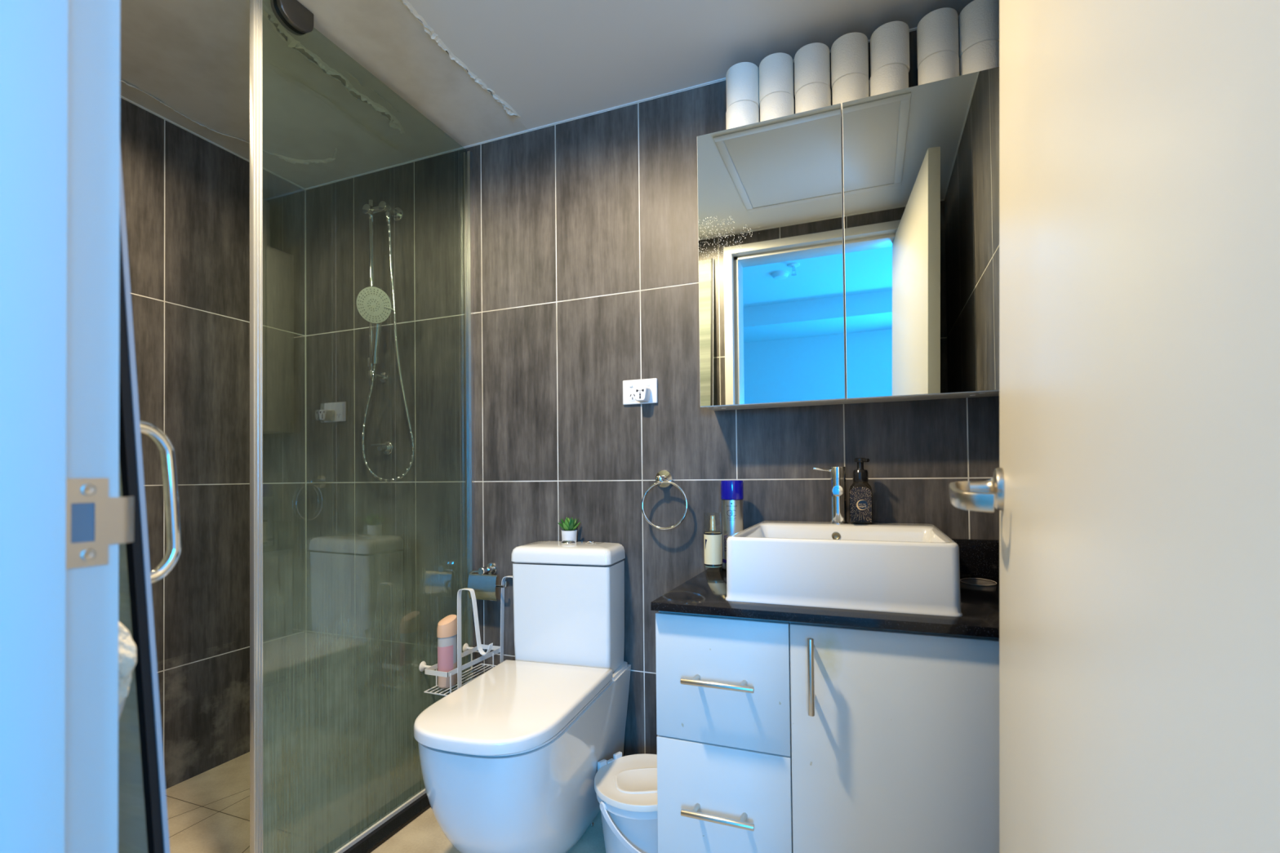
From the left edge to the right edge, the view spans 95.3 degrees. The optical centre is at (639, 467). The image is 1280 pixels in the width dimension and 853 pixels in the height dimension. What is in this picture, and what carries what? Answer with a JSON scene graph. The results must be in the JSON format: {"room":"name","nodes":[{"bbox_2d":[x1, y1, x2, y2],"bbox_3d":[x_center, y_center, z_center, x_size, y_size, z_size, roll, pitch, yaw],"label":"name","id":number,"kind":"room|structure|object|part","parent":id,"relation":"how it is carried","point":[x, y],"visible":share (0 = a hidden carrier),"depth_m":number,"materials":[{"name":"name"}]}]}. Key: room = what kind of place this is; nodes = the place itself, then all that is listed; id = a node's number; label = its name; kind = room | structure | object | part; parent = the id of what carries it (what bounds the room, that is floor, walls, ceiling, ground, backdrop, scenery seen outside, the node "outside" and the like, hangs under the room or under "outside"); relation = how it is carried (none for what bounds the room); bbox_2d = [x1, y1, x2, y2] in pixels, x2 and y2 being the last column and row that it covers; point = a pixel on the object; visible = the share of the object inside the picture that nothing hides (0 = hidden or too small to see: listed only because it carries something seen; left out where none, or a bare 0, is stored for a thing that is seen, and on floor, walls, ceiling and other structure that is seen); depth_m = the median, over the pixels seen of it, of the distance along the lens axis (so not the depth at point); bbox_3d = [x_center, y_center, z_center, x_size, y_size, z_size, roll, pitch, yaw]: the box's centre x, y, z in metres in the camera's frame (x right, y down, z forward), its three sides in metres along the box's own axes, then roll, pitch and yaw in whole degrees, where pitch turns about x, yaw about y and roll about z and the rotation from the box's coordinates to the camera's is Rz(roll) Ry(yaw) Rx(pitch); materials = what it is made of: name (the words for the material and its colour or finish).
{"room":"bathroom","nodes":[
{"label":"bathroom","id":0,"kind":"room"},
{"bbox_2d":[120,97,305,789],"bbox_3d":[-1.697,-0.079,1.677,0.100,2.346,1.560,-1,-1,21],"label":"wall","id":1,"kind":"structure","parent":0,"point":[187,197],"depth_m":2.04,"materials":[{"name":"tile"}]},
{"bbox_2d":[165,726,605,852],"bbox_3d":[-0.485,1.050,1.241,2.640,0.050,1.660,-1,-1,21],"label":"floor","id":2,"kind":"structure","parent":0,"point":[208,811],"depth_m":1.74,"materials":[{"name":"tile"}]},
{"bbox_2d":[117,145,181,852],"bbox_3d":[-0.856,-0.023,0.735,0.714,2.081,0.143,-1,-1,21],"label":"shower door","id":3,"kind":"structure","parent":2,"relation":"on","point":[143,821],"depth_m":0.62,"materials":[{"name":"clear glass"}]},
{"bbox_2d":[118,621,137,720],"bbox_3d":[-0.533,0.238,0.582,0.068,0.176,0.033,-1,-1,21],"label":"cloth","id":4,"kind":"object","parent":3,"relation":"attached to","point":[127,659],"visible":0.32,"depth_m":0.57,"materials":[{"name":"beige fabric"}]},
{"bbox_3d":[-0.862,-0.021,0.738,0.700,2.077,0.138,-1,-1,21],"label":"glass pane","id":5,"kind":"part","parent":3,"relation":"part of","materials":[{"name":"glass"}]},
{"bbox_3d":[-0.544,0.039,0.648,0.014,0.182,0.062,-1,-1,21],"label":"pull handle","id":6,"kind":"part","parent":3,"relation":"part of","materials":[{"name":"silver metal"}]},
{"bbox_2d":[342,793,431,852],"bbox_3d":[-0.714,1.028,1.686,0.079,0.012,0.799,-1,-1,21],"label":"trim","id":7,"kind":"structure","parent":2,"relation":"on","point":[388,829],"depth_m":1.66,"materials":[{"name":"black stone"}]},
{"bbox_2d":[249,0,475,852],"bbox_3d":[-0.751,-0.069,1.716,0.037,2.182,0.792,-1,-1,21],"label":"screen","id":8,"kind":"object","parent":7,"relation":"on","point":[337,807],"visible":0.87,"depth_m":1.51,"materials":[{"name":"clear glass"}]},
{"bbox_2d":[418,575,512,696],"bbox_3d":[-0.533,0.532,1.892,0.249,0.318,0.283,-1,-1,21],"label":"shower caddy","id":9,"kind":"object","parent":8,"relation":"attached to","point":[429,670],"visible":0.86,"depth_m":1.81,"materials":[{"name":"white metal"}]},
{"bbox_2d":[418,661,431,671],"bbox_3d":[-0.666,0.627,1.833,0.040,0.032,0.032,-1,-1,21],"label":"cup","id":10,"kind":"object","parent":9,"relation":"on","point":[423,665],"depth_m":1.83,"materials":[{"name":"white plastic"}]},
{"bbox_2d":[436,614,457,688],"bbox_3d":[-0.607,0.578,1.840,0.051,0.217,0.076,-1,-1,21],"label":"shampoo bottle","id":11,"kind":"object","parent":9,"relation":"in","point":[446,629],"visible":0.91,"depth_m":1.81,"materials":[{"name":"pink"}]},
{"bbox_2d":[462,643,473,652],"bbox_3d":[-0.589,0.629,2.028,0.040,0.032,0.032,-1,-1,21],"label":"cup","id":12,"kind":"object","parent":9,"relation":"on","point":[465,647],"depth_m":2.02,"materials":[{"name":"white plastic"}]},
{"bbox_2d":[413,539,631,852],"bbox_3d":[-0.294,0.627,1.568,0.350,0.801,0.686,-1,-1,17],"label":"toilet","id":13,"kind":"object","parent":2,"relation":"on","point":[509,757],"visible":0.98,"depth_m":1.47,"materials":[{"name":"white ceramic"}]},
{"bbox_3d":[-0.319,0.595,1.487,0.346,0.030,0.516,-1,-1,17],"label":"lid","id":14,"kind":"part","parent":13,"relation":"part of","materials":[{"name":"white plastic"}]},
{"bbox_3d":[-0.316,0.617,1.494,0.342,0.008,0.500,-1,-1,17],"label":"seat","id":15,"kind":"part","parent":13,"relation":"part of","materials":[{"name":"white plastic"}]},
{"bbox_3d":[-0.223,0.266,1.825,0.328,0.050,0.159,-1,-1,17],"label":"cistern lid","id":16,"kind":"part","parent":13,"relation":"part of","materials":[{"name":"white ceramic"}]},
{"bbox_2d":[557,516,580,542],"bbox_3d":[-0.229,0.201,1.891,0.072,0.082,0.073,-1,-1,-1],"label":"potted succulent","id":17,"kind":"object","parent":13,"relation":"on","point":[568,532],"visible":0.94,"depth_m":1.87,"materials":[{"name":"green plant"}]},
{"bbox_2d":[561,529,577,542],"bbox_3d":[-0.229,0.223,1.891,0.052,0.038,0.052,-1,-1,21],"label":"pot","id":18,"kind":"object","parent":17,"relation":"attached to","point":[571,535],"depth_m":1.87,"materials":[{"name":"white ceramic"}]},
{"bbox_2d":[611,661,627,680],"bbox_3d":[-0.220,0.626,1.817,0.338,0.019,0.164,-1,-1,17],"label":"hinge","id":19,"kind":"object","parent":13,"relation":"attached to","point":[620,672],"depth_m":1.77,"materials":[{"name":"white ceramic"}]},
{"bbox_2d":[594,751,657,852],"bbox_3d":[0.011,0.915,1.539,0.283,0.215,0.271,-1,-1,21],"label":"bucket","id":20,"kind":"object","parent":2,"relation":"on","point":[625,788],"visible":0.59,"depth_m":1.46,"materials":[{"name":"white plastic"}]},
{"bbox_3d":[0.053,0.909,1.486,0.270,0.129,0.146,0,-1,-37],"label":"carry handle","id":21,"kind":"part","parent":20,"relation":"part of","materials":[{"name":"white plastic"}]},
{"bbox_3d":[0.012,0.828,1.542,0.266,0.016,0.266,-1,-1,21],"label":"lid","id":22,"kind":"part","parent":20,"relation":"part of","materials":[{"name":"beige plastic"}]},
{"bbox_3d":[0.022,0.821,1.534,0.176,0.004,0.124,-1,-1,-6],"label":"lid panel","id":23,"kind":"part","parent":20,"relation":"part of","materials":[{"name":"beige plastic"}]},
{"bbox_2d":[655,611,999,852],"bbox_3d":[0.475,0.657,1.334,0.747,0.717,0.582,-1,-1,21],"label":"vanity cabinet","id":24,"kind":"object","parent":2,"relation":"on","point":[774,736],"visible":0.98,"depth_m":1.11,"materials":[{"name":"white laminate"}]},
{"bbox_3d":[0.114,0.698,1.189,0.010,0.010,0.035,-1,-1,21],"label":"post","id":25,"kind":"part","parent":24,"relation":"part of","materials":[{"name":"silver metal"}]},
{"bbox_3d":[0.113,0.433,1.192,0.010,0.010,0.035,-1,-1,21],"label":"post","id":26,"kind":"part","parent":24,"relation":"part of","materials":[{"name":"silver metal"}]},
{"bbox_3d":[0.152,0.432,1.158,0.148,0.012,0.012,-1,-1,21],"label":"handle","id":27,"kind":"part","parent":24,"relation":"part of","materials":[{"name":"silver metal"}]},
{"bbox_3d":[0.152,0.697,1.155,0.147,0.012,0.012,-1,-1,21],"label":"handle","id":28,"kind":"part","parent":24,"relation":"part of","materials":[{"name":"silver metal"}]},
{"bbox_3d":[0.166,0.438,1.199,0.277,0.258,0.018,-1,-1,21],"label":"drawer","id":29,"kind":"part","parent":24,"relation":"part of","materials":[{"name":"white laminate"}]},
{"bbox_3d":[0.169,0.740,1.195,0.277,0.340,0.018,-1,-1,21],"label":"drawer","id":30,"kind":"part","parent":24,"relation":"part of","materials":[{"name":"white laminate"}]},
{"bbox_3d":[0.204,0.697,1.153,0.010,0.010,0.035,-1,-1,21],"label":"post","id":31,"kind":"part","parent":24,"relation":"part of","materials":[{"name":"silver metal"}]},
{"bbox_3d":[0.204,0.432,1.156,0.010,0.010,0.035,-1,-1,21],"label":"post","id":32,"kind":"part","parent":24,"relation":"part of","materials":[{"name":"silver metal"}]},
{"bbox_3d":[0.320,0.392,1.092,0.012,0.143,0.012,-1,-1,21],"label":"handle","id":33,"kind":"part","parent":24,"relation":"part of","materials":[{"name":"silver metal"}]},
{"bbox_2d":[650,538,999,638],"bbox_3d":[0.475,0.243,1.354,0.753,0.112,0.560,-1,-1,21],"label":"countertop","id":34,"kind":"structure","parent":24,"relation":"on","point":[704,593],"depth_m":1.18,"materials":[{"name":"black stone"}]},
{"bbox_2d":[703,511,722,570],"bbox_3d":[0.203,0.206,1.626,0.050,0.163,0.050,-1,-1,21],"label":"bottle","id":35,"kind":"object","parent":34,"relation":"on","point":[713,544],"visible":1,"depth_m":1.61,"materials":[{"name":"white plastic"}]},
{"bbox_2d":[720,480,743,569],"bbox_3d":[0.262,0.162,1.655,0.064,0.250,0.064,-1,-1,21],"label":"spray can","id":36,"kind":"object","parent":34,"relation":"on","point":[731,491],"visible":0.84,"depth_m":1.63,"materials":[{"name":"silver metal"}]},
{"bbox_2d":[725,520,962,617],"bbox_3d":[0.473,0.214,1.378,0.449,0.134,0.475,-1,-1,21],"label":"basin","id":37,"kind":"object","parent":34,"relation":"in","point":[908,568],"visible":1,"depth_m":1.17,"materials":[{"name":"white ceramic"}]},
{"bbox_2d":[813,466,848,524],"bbox_3d":[0.494,0.073,1.521,0.087,0.151,0.134,-1,-1,21],"label":"tap","id":38,"kind":"object","parent":37,"relation":"on","point":[837,474],"visible":1,"depth_m":1.54,"materials":[{"name":"silver metal"}]},
{"bbox_3d":[0.487,0.005,1.560,0.048,0.014,0.007,-1,-1,5],"label":"lever","id":39,"kind":"part","parent":38,"relation":"part of","materials":[{"name":"silver metal"}]},
{"bbox_3d":[0.510,0.061,1.503,0.028,0.032,0.110,-1,-1,19],"label":"spout","id":40,"kind":"part","parent":38,"relation":"part of","materials":[{"name":"silver metal"}]},
{"bbox_2d":[848,457,872,524],"bbox_3d":[0.583,0.061,1.543,0.057,0.174,0.050,-1,-1,21],"label":"soap dispenser","id":41,"kind":"object","parent":37,"relation":"on","point":[860,498],"visible":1,"depth_m":1.52,"materials":[{"name":"plastic"}]},
{"bbox_2d":[848,483,872,524],"bbox_3d":[0.584,0.093,1.544,0.057,0.110,0.048,-1,-1,21],"label":"bottle","id":42,"kind":"object","parent":41,"relation":"attached to","point":[860,498],"depth_m":1.52,"materials":[{"name":"plastic"}]},
{"bbox_2d":[960,577,996,586],"bbox_3d":[0.823,0.278,1.421,0.077,0.001,0.101,-1,-1,21],"label":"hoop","id":43,"kind":"object","parent":34,"relation":"on","point":[964,578],"visible":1,"depth_m":1.42,"materials":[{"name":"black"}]},
{"bbox_3d":[0.517,0.603,1.060,0.467,0.600,0.018,-1,-1,21],"label":"door","id":44,"kind":"part","parent":24,"relation":"part of","materials":[{"name":"white laminate"}]},
{"bbox_2d":[120,0,973,188],"bbox_3d":[-0.509,-1.213,1.274,2.640,0.116,1.660,-1,-1,21],"label":"ceiling","id":45,"kind":"structure","parent":0,"point":[473,72],"depth_m":1.67,"materials":[{"name":"paint"}]},
{"bbox_2d":[306,29,999,756],"bbox_3d":[-0.211,-0.090,1.984,2.640,2.346,0.100,-1,-1,21],"label":"wall","id":46,"kind":"structure","parent":0,"point":[585,258],"depth_m":1.98,"materials":[{"name":"tile"}]},
{"bbox_2d":[304,189,306,726],"bbox_3d":[-1.363,-0.047,2.381,0.004,2.196,0.004,-1,-1,21],"label":"trim","id":47,"kind":"structure","parent":46,"relation":"attached to","point":[304,189],"depth_m":2.38,"materials":[{"name":"white plastic"}]},
{"bbox_2d":[370,440,393,454],"bbox_3d":[-0.967,-0.074,2.201,0.074,0.052,0.049,-1,-1,21],"label":"shower mixer","id":48,"kind":"object","parent":46,"relation":"attached to","point":[386,447],"visible":1,"depth_m":2.20,"materials":[{"name":"silver metal"}]},
{"bbox_3d":[-0.974,-0.085,2.183,0.074,0.011,0.011,-1,-1,21],"label":"lever","id":49,"kind":"part","parent":48,"relation":"part of","materials":[{"name":"silver metal"}]},
{"bbox_3d":[-0.962,-0.074,2.222,0.052,0.052,0.006,-1,-1,21],"label":"wall plate","id":50,"kind":"part","parent":48,"relation":"part of","materials":[{"name":"silver metal"}]},
{"bbox_2d":[362,199,404,387],"bbox_3d":[-0.964,-0.650,2.174,0.120,0.703,0.108,-1,-1,21],"label":"slide rail","id":51,"kind":"object","parent":46,"relation":"attached to","point":[397,213],"visible":0.89,"depth_m":2.18,"materials":[{"name":"silver metal"}]},
{"bbox_3d":[-1.003,-0.650,2.183,0.019,0.703,0.019,-1,-1,21],"label":"rail","id":52,"kind":"part","parent":51,"relation":"part of","materials":[{"name":"silver metal"}]},
{"bbox_2d":[355,221,415,482],"bbox_3d":[-0.955,-0.428,2.108,0.254,0.965,0.123,-1,-1,21],"label":"shower","id":53,"kind":"object","parent":51,"relation":"attached to","point":[374,304],"visible":1,"depth_m":2.11,"materials":[{"name":"silver metal"}]},
{"bbox_3d":[-0.953,-0.473,2.115,0.033,0.183,0.080,0,-1,-32],"label":"handle","id":54,"kind":"part","parent":53,"relation":"part of","materials":[{"name":"silver metal"}]},
{"bbox_2d":[467,562,506,601],"bbox_3d":[-0.515,0.391,2.005,0.149,0.120,0.072,-1,-1,21],"label":"paper holder","id":55,"kind":"object","parent":46,"relation":"attached to","point":[484,586],"visible":1,"depth_m":1.98,"materials":[{"name":"silver metal"}]},
{"bbox_2d":[120,15,959,189],"bbox_3d":[-0.491,-1.169,1.288,2.462,0.004,1.420,-1,-1,21],"label":"trim","id":56,"kind":"structure","parent":46,"relation":"attached to","point":[915,28],"depth_m":2.00,"materials":[{"name":"white plastic"}]},
{"bbox_2d":[622,377,657,404],"bbox_3d":[-0.001,-0.239,1.841,0.116,0.078,0.013,-1,-1,21],"label":"power outlet","id":57,"kind":"object","parent":46,"relation":"attached to","point":[628,386],"visible":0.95,"depth_m":1.84,"materials":[{"name":"white plastic"}]},
{"bbox_2d":[627,391,635,401],"bbox_3d":[-0.024,-0.225,1.847,0.031,0.031,0.001,-1,-1,21],"label":"socket","id":58,"kind":"object","parent":57,"relation":"attached to","point":[631,395],"depth_m":1.85,"materials":[{"name":"white plastic"}]},
{"bbox_2d":[634,386,650,402],"bbox_3d":[0.008,-0.226,1.812,0.043,0.044,0.041,-1,-1,21],"label":"adapter","id":59,"kind":"object","parent":57,"relation":"attached to","point":[642,394],"visible":1,"depth_m":1.79,"materials":[{"name":"white plastic"}]},
{"bbox_2d":[641,470,688,529],"bbox_3d":[0.081,0.098,1.783,0.149,0.182,0.055,-1,-1,21],"label":"towel ring","id":60,"kind":"object","parent":46,"relation":"attached to","point":[664,478],"visible":1,"depth_m":1.78,"materials":[{"name":"silver metal"}]},
{"bbox_2d":[697,66,999,410],"bbox_3d":[0.541,-0.553,1.560,0.756,0.761,0.146,-1,-1,21],"label":"upper cabinet","id":61,"kind":"object","parent":46,"relation":"attached to","point":[853,257],"visible":0.88,"depth_m":1.48,"materials":[{"name":"grey metal"}]},
{"bbox_2d":[725,100,759,129],"bbox_3d":[0.292,-0.961,1.658,0.093,0.106,0.093,-1,-1,42],"label":"toilet roll","id":62,"kind":"object","parent":61,"relation":"on","point":[743,113],"visible":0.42,"depth_m":1.62,"materials":[{"name":"white paper"}]},
{"bbox_2d":[725,62,759,109],"bbox_3d":[0.292,-1.068,1.657,0.093,0.106,0.093,0,-1,-37],"label":"toilet roll","id":63,"kind":"object","parent":62,"relation":"on","point":[742,78],"visible":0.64,"depth_m":1.62,"materials":[{"name":"white paper"}]},
{"bbox_2d":[697,103,844,406],"bbox_3d":[0.341,-0.552,1.561,0.380,0.758,0.002,-1,-1,21],"label":"mirror","id":64,"kind":"object","parent":61,"relation":"attached to","point":[771,325],"depth_m":1.55,"materials":[{"name":"clear glass"}]},
{"bbox_3d":[0.345,-0.551,1.571,0.382,0.761,0.020,-1,-1,21],"label":"door","id":65,"kind":"part","parent":61,"relation":"part of","materials":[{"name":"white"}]},
{"bbox_2d":[760,91,794,121],"bbox_3d":[0.382,-0.962,1.622,0.093,0.106,0.093,0,-1,-14],"label":"toilet roll","id":66,"kind":"object","parent":61,"relation":"on","point":[780,104],"visible":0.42,"depth_m":1.58,"materials":[{"name":"white paper"}]},
{"bbox_2d":[759,52,793,104],"bbox_3d":[0.379,-1.069,1.623,0.093,0.106,0.093,-1,-1,36],"label":"toilet roll","id":67,"kind":"object","parent":66,"relation":"on","point":[775,69],"visible":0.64,"depth_m":1.58,"materials":[{"name":"white paper"}]},
{"bbox_2d":[795,82,831,113],"bbox_3d":[0.471,-0.964,1.587,0.093,0.106,0.093,-1,-1,33],"label":"toilet roll","id":68,"kind":"object","parent":61,"relation":"on","point":[815,95],"visible":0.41,"depth_m":1.55,"materials":[{"name":"white paper"}]},
{"bbox_2d":[794,42,830,95],"bbox_3d":[0.468,-1.071,1.588,0.093,0.106,0.093,-1,-1,44],"label":"toilet roll","id":69,"kind":"object","parent":68,"relation":"on","point":[811,60],"visible":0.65,"depth_m":1.55,"materials":[{"name":"white paper"}]},
{"bbox_2d":[831,73,869,116],"bbox_3d":[0.560,-0.965,1.552,0.093,0.106,0.093,-1,-1,41],"label":"toilet roll","id":70,"kind":"object","parent":61,"relation":"on","point":[852,86],"visible":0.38,"depth_m":1.51,"materials":[{"name":"white paper"}]},
{"bbox_2d":[831,31,868,88],"bbox_3d":[0.558,-1.072,1.553,0.093,0.106,0.093,0,-1,-13],"label":"toilet roll","id":71,"kind":"object","parent":70,"relation":"on","point":[850,51],"visible":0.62,"depth_m":1.51,"materials":[{"name":"white paper"}]},
{"bbox_2d":[869,63,908,96],"bbox_3d":[0.647,-0.967,1.518,0.093,0.106,0.093,0,-1,-18],"label":"toilet roll","id":72,"kind":"object","parent":61,"relation":"on","point":[891,77],"visible":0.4,"depth_m":1.48,"materials":[{"name":"white paper"}]},
{"bbox_2d":[870,21,910,75],"bbox_3d":[0.649,-1.073,1.517,0.093,0.106,0.093,-1,-1,3],"label":"toilet roll","id":73,"kind":"object","parent":72,"relation":"on","point":[890,42],"visible":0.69,"depth_m":1.48,"materials":[{"name":"white paper"}]},
{"bbox_3d":[0.698,-0.557,1.432,0.370,0.761,0.020,-1,-1,21],"label":"door","id":74,"kind":"part","parent":61,"relation":"part of","materials":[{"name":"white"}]},
{"bbox_2d":[842,66,999,398],"bbox_3d":[0.694,-0.557,1.422,0.368,0.758,0.002,-1,-1,21],"label":"mirror","id":75,"kind":"object","parent":61,"relation":"attached to","point":[921,162],"depth_m":1.42,"materials":[{"name":"clear glass"}]},
{"bbox_2d":[917,50,959,84],"bbox_3d":[0.755,-0.968,1.475,0.093,0.106,0.093,-1,-1,37],"label":"toilet roll","id":76,"kind":"object","parent":61,"relation":"on","point":[944,64],"visible":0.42,"depth_m":1.44,"materials":[{"name":"white paper"}]},
{"bbox_2d":[916,7,959,69],"bbox_3d":[0.752,-1.075,1.476,0.093,0.106,0.093,0,-1,-23],"label":"toilet roll","id":77,"kind":"object","parent":76,"relation":"on","point":[937,31],"visible":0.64,"depth_m":1.44,"materials":[{"name":"white paper"}]},
{"bbox_2d":[960,40,999,75],"bbox_3d":[0.843,-0.970,1.440,0.093,0.106,0.093,-1,-1,17],"label":"toilet roll","id":78,"kind":"object","parent":61,"relation":"on","point":[984,55],"visible":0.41,"depth_m":1.40,"materials":[{"name":"white paper"}]},
{"bbox_2d":[958,0,999,59],"bbox_3d":[0.841,-1.077,1.442,0.093,0.106,0.093,0,-1,-8],"label":"toilet roll","id":79,"kind":"object","parent":78,"relation":"on","point":[979,20],"visible":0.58,"depth_m":1.40,"materials":[{"name":"white paper"}]},
{"bbox_3d":[-0.729,-0.106,0.533,2.540,2.346,0.140,-1,-1,21],"label":"wall","id":80,"kind":"structure","parent":0,"visible":0},
{"bbox_2d":[0,0,133,852],"bbox_3d":[-0.130,-0.058,0.305,0.852,2.130,0.182,-1,-1,21],"label":"trim","id":81,"kind":"structure","parent":80,"relation":"attached to","point":[64,519],"depth_m":0.46,"materials":[{"name":"paint"}]},
{"bbox_3d":[-0.466,0.046,0.498,0.002,0.075,0.041,-1,-1,21],"label":"strike plate","id":82,"kind":"part","parent":81,"relation":"part of","materials":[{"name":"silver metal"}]},
{"bbox_2d":[948,0,1279,852],"bbox_3d":[0.338,-0.041,0.502,0.124,2.073,0.820,-1,-1,27],"label":"door","id":83,"kind":"structure","parent":80,"relation":"in","point":[1135,488],"depth_m":0.26,"materials":[{"name":"paint"}]},
{"bbox_3d":[0.443,0.038,0.786,0.048,0.038,0.128,-1,-1,21],"label":"lever","id":84,"kind":"part","parent":83,"relation":"part of","materials":[{"name":"silver metal"}]},
{"bbox_3d":[0.490,0.030,0.827,0.040,0.060,0.060,-1,-1,27],"label":"lever handle","id":85,"kind":"part","parent":83,"relation":"part of","materials":[{"name":"silver metal"}]}
]}

